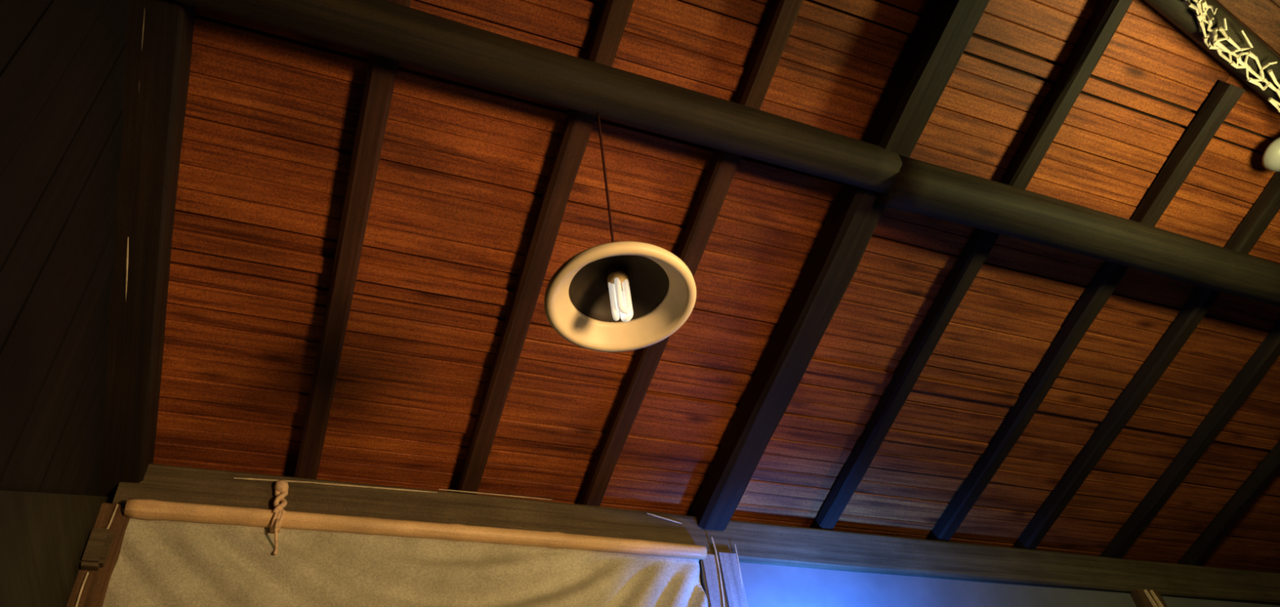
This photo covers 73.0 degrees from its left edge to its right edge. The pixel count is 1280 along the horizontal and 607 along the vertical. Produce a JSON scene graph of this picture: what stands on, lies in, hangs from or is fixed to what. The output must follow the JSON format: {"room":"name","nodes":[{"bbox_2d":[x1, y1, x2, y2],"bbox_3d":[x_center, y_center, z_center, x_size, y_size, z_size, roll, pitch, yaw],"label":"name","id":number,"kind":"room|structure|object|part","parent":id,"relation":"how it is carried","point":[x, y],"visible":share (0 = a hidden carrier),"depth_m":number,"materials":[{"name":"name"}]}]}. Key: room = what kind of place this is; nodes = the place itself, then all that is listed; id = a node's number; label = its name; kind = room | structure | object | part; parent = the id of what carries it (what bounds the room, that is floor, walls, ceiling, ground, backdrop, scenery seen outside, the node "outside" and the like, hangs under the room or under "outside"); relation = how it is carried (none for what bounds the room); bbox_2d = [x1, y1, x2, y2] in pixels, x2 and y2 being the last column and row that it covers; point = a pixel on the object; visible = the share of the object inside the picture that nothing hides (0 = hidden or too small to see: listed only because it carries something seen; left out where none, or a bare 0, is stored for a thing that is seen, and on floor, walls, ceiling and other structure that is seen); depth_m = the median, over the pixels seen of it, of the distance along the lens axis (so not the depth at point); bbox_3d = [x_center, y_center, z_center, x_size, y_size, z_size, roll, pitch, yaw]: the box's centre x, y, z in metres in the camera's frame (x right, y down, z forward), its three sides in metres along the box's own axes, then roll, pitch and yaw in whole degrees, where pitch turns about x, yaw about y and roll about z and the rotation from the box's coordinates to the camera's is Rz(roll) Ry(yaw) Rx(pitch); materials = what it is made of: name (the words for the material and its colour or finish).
{"room":"restaurant","nodes":[
{"label":"restaurant","id":0,"kind":"room"},
{"bbox_2d":[0,0,128,495],"bbox_3d":[-0.529,-0.650,0.039,0.146,4.319,5.970,11,-46,-20],"label":"wall","id":1,"kind":"structure","parent":0,"point":[62,62],"depth_m":1.75,"materials":[{"name":"brown wood"}]},
{"bbox_2d":[0,489,110,606],"bbox_3d":[-1.117,1.131,0.983,0.032,3.145,1.800,11,-46,-20],"label":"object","id":2,"kind":"structure","parent":1,"relation":"attached to","point":[44,535],"depth_m":1.95,"materials":[{"name":"brown wood"}]},
{"bbox_2d":[153,0,1279,573],"bbox_3d":[1.984,-0.201,3.234,7.400,0.976,3.299,11,-46,-20],"label":"ceiling","id":3,"kind":"structure","parent":0,"point":[272,113],"depth_m":2.80,"materials":[{"name":"brown wood"}]},
{"bbox_2d":[738,561,1279,606],"bbox_3d":[2.763,2.556,3.135,5.080,3.108,0.220,11,-46,-20],"label":"wall","id":4,"kind":"structure","parent":0,"point":[765,584],"depth_m":3.45,"materials":[{"name":"paint"}]},
{"bbox_2d":[1214,0,1279,57],"bbox_3d":[2.579,-1.286,1.945,6.232,1.087,2.320,20,-50,-27],"label":"ceiling","id":5,"kind":"structure","parent":0,"point":[1261,18],"depth_m":2.68,"materials":[{"name":"brown wood"}]},
{"bbox_3d":[2.915,1.614,-0.214,7.400,0.100,6.150,11,-46,-20],"label":"floor","id":6,"kind":"structure","parent":0,"visible":0},
{"bbox_2d":[66,502,129,606],"bbox_3d":[-1.386,1.727,1.514,0.119,3.060,0.200,11,-46,-20],"label":"post","id":7,"kind":"object","parent":6,"relation":"on","point":[102,548],"visible":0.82,"depth_m":2.38,"materials":[{"name":"brown wood"}]},
{"bbox_2d":[698,536,747,606],"bbox_3d":[0.442,2.055,2.220,0.158,3.123,0.152,11,-46,-20],"label":"post","id":8,"kind":"object","parent":6,"relation":"on","point":[722,582],"visible":0.84,"depth_m":3.12,"materials":[{"name":"brown wood"}]},
{"bbox_2d":[1129,588,1167,606],"bbox_3d":[2.462,2.451,2.938,0.150,3.060,0.158,11,-46,-20],"label":"post","id":9,"kind":"object","parent":6,"relation":"on","point":[1141,597],"visible":0.82,"depth_m":3.90,"materials":[{"name":"brown wood"}]},
{"bbox_2d":[112,462,1279,604],"bbox_3d":[1.705,1.190,3.829,7.100,0.171,0.154,11,-46,-20],"label":"wall plate","id":10,"kind":"object","parent":9,"relation":"on","point":[760,543],"visible":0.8,"depth_m":3.28,"materials":[{"name":"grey wood"}]},
{"bbox_2d":[98,0,195,502],"bbox_3d":[-1.111,-0.729,2.003,0.136,1.010,3.038,11,-46,-20],"label":"beam","id":11,"kind":"structure","parent":10,"relation":"on","point":[159,33],"depth_m":2.22,"materials":[{"name":"brown wood"}]},
{"bbox_2d":[269,479,288,555],"bbox_3d":[-1.117,0.655,2.661,0.050,0.260,0.074,11,-46,-20],"label":"tie","id":12,"kind":"object","parent":10,"relation":"attached to","point":[281,487],"visible":0.98,"depth_m":2.65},
{"bbox_2d":[294,0,410,479],"bbox_3d":[-0.650,-0.639,2.221,0.079,0.948,3.064,10,-46,-20],"label":"rafter","id":13,"kind":"object","parent":10,"relation":"on","point":[381,74],"visible":0.75,"depth_m":2.44,"materials":[{"name":"brown wood"}]},
{"bbox_2d":[102,497,707,606],"bbox_3d":[-0.535,1.445,2.210,1.878,1.944,0.096,11,-46,-20],"label":"curtain","id":14,"kind":"object","parent":10,"relation":"hanging from","point":[172,553],"visible":0.96,"depth_m":2.69,"materials":[{"name":"beige fabric"}]},
{"bbox_3d":[-0.631,0.752,2.836,1.868,0.066,0.060,11,-46,-20],"label":"rod","id":15,"kind":"part","parent":14,"relation":"part of","materials":[{"name":"brown wood"}]},
{"bbox_2d":[454,0,634,493],"bbox_3d":[-0.240,-0.318,2.525,0.079,0.798,2.539,11,-46,-20],"label":"rafter","id":16,"kind":"object","parent":10,"relation":"on","point":[614,15],"visible":0.84,"depth_m":2.59,"materials":[{"name":"brown wood"}]},
{"bbox_2d":[577,0,803,506],"bbox_3d":[0.170,-0.200,2.703,0.077,0.768,2.449,11,-46,-20],"label":"rafter","id":17,"kind":"object","parent":10,"relation":"on","point":[780,18],"visible":0.71,"depth_m":2.65,"materials":[{"name":"brown wood"}]},
{"bbox_2d":[692,0,989,530],"bbox_3d":[0.632,-0.141,2.819,0.129,0.765,2.228,11,-46,-20],"label":"rafter","id":18,"kind":"object","parent":10,"relation":"on","point":[938,42],"visible":0.92,"depth_m":2.78,"materials":[{"name":"brown wood"}]},
{"bbox_2d":[173,0,902,193],"bbox_3d":[-0.190,-0.582,2.266,2.050,0.134,0.133,11,-46,-20],"label":"purlin","id":19,"kind":"object","parent":18,"relation":"attached to","point":[386,28],"visible":0.99,"depth_m":2.22,"materials":[{"name":"brown wood"}]},
{"bbox_2d":[544,113,696,351],"bbox_3d":[-0.077,-0.238,2.039,0.321,0.735,0.321,11,-46,-20],"label":"pendant lamp","id":20,"kind":"object","parent":19,"relation":"hanging from","point":[622,295],"visible":1,"depth_m":1.87,"materials":[{"name":"beige ceramic"}]},
{"bbox_3d":[-0.083,-0.297,2.096,0.015,0.570,0.007,11,-46,-20],"label":"cord","id":21,"kind":"part","parent":20,"relation":"part of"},
{"bbox_2d":[608,265,626,275],"bbox_3d":[-0.051,-0.074,1.886,0.040,0.053,0.040,11,-46,-20],"label":"socket","id":22,"kind":"object","parent":20,"relation":"attached to","point":[612,269],"depth_m":1.86,"materials":[{"name":"brown metal"}]},
{"bbox_3d":[-0.046,-0.044,1.858,0.046,0.026,0.046,11,-46,-20],"label":"bulb","id":23,"kind":"part","parent":20,"relation":"part of","materials":[{"name":"white glass"}]},
{"bbox_3d":[-0.048,-0.052,1.865,0.225,0.054,0.225,11,-46,-20],"label":"lamp shade","id":24,"kind":"part","parent":20,"relation":"part of","materials":[{"name":"brown metal"}]},
{"bbox_3d":[-0.042,-0.016,1.831,0.321,0.049,0.321,11,-46,-20],"label":"lamp shade","id":25,"kind":"part","parent":20,"relation":"part of","materials":[{"name":"beige metal"}]},
{"bbox_2d":[875,154,1279,306],"bbox_3d":[3.051,0.058,3.469,4.980,0.156,0.163,11,-46,-20],"label":"purlin","id":26,"kind":"object","parent":18,"relation":"attached to","point":[922,187],"visible":0.98,"depth_m":2.80,"materials":[{"name":"brown wood"}]},
{"bbox_2d":[1144,0,1279,107],"bbox_3d":[1.965,-0.748,2.742,6.196,0.456,0.118,20,-50,-27],"label":"ceiling beam","id":27,"kind":"structure","parent":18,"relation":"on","point":[1182,15],"depth_m":2.62,"materials":[{"name":"brown wood"}]},
{"bbox_2d":[1182,0,1279,112],"bbox_3d":[1.831,-0.753,2.623,0.892,0.091,0.109,24,-52,-30],"label":"garland","id":28,"kind":"object","parent":27,"relation":"attached to","point":[1202,15],"visible":1,"depth_m":2.59},
{"bbox_2d":[1262,137,1279,171],"bbox_3d":[2.196,-0.511,2.954,0.127,0.087,0.133,-12,-43,3],"label":"round fitting","id":29,"kind":"object","parent":27,"relation":"attached to","point":[1271,156],"visible":1,"depth_m":2.94,"materials":[{"name":"white plastic"}]},
{"bbox_2d":[811,0,1133,529],"bbox_3d":[1.065,0.058,3.088,0.074,0.710,2.253,11,-46,-20],"label":"rafter","id":30,"kind":"object","parent":10,"relation":"on","point":[1109,14],"visible":0.85,"depth_m":2.97,"materials":[{"name":"brown wood"}]},
{"bbox_2d":[926,80,1244,541],"bbox_3d":[1.597,0.212,3.319,0.084,0.675,2.136,11,-46,-20],"label":"rafter","id":31,"kind":"object","parent":10,"relation":"on","point":[1225,95],"visible":0.85,"depth_m":3.21,"materials":[{"name":"brown wood"}]},
{"bbox_2d":[1012,171,1279,549],"bbox_3d":[2.023,0.337,3.501,0.080,0.653,2.041,11,-46,-20],"label":"rafter","id":32,"kind":"object","parent":10,"relation":"on","point":[1267,205],"visible":0.82,"depth_m":3.46,"materials":[{"name":"brown wood"}]},
{"bbox_2d":[1099,319,1279,558],"bbox_3d":[2.491,0.471,3.703,0.079,0.622,1.939,10,-46,-20],"label":"rafter","id":33,"kind":"object","parent":10,"relation":"on","point":[1252,372],"visible":0.88,"depth_m":3.75,"materials":[{"name":"brown wood"}]},
{"bbox_2d":[1177,439,1279,565],"bbox_3d":[2.952,0.607,3.899,0.077,0.595,1.837,11,-46,-20],"label":"rafter","id":34,"kind":"object","parent":10,"relation":"on","point":[1268,467],"visible":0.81,"depth_m":4.07,"materials":[{"name":"brown wood"}]}
]}

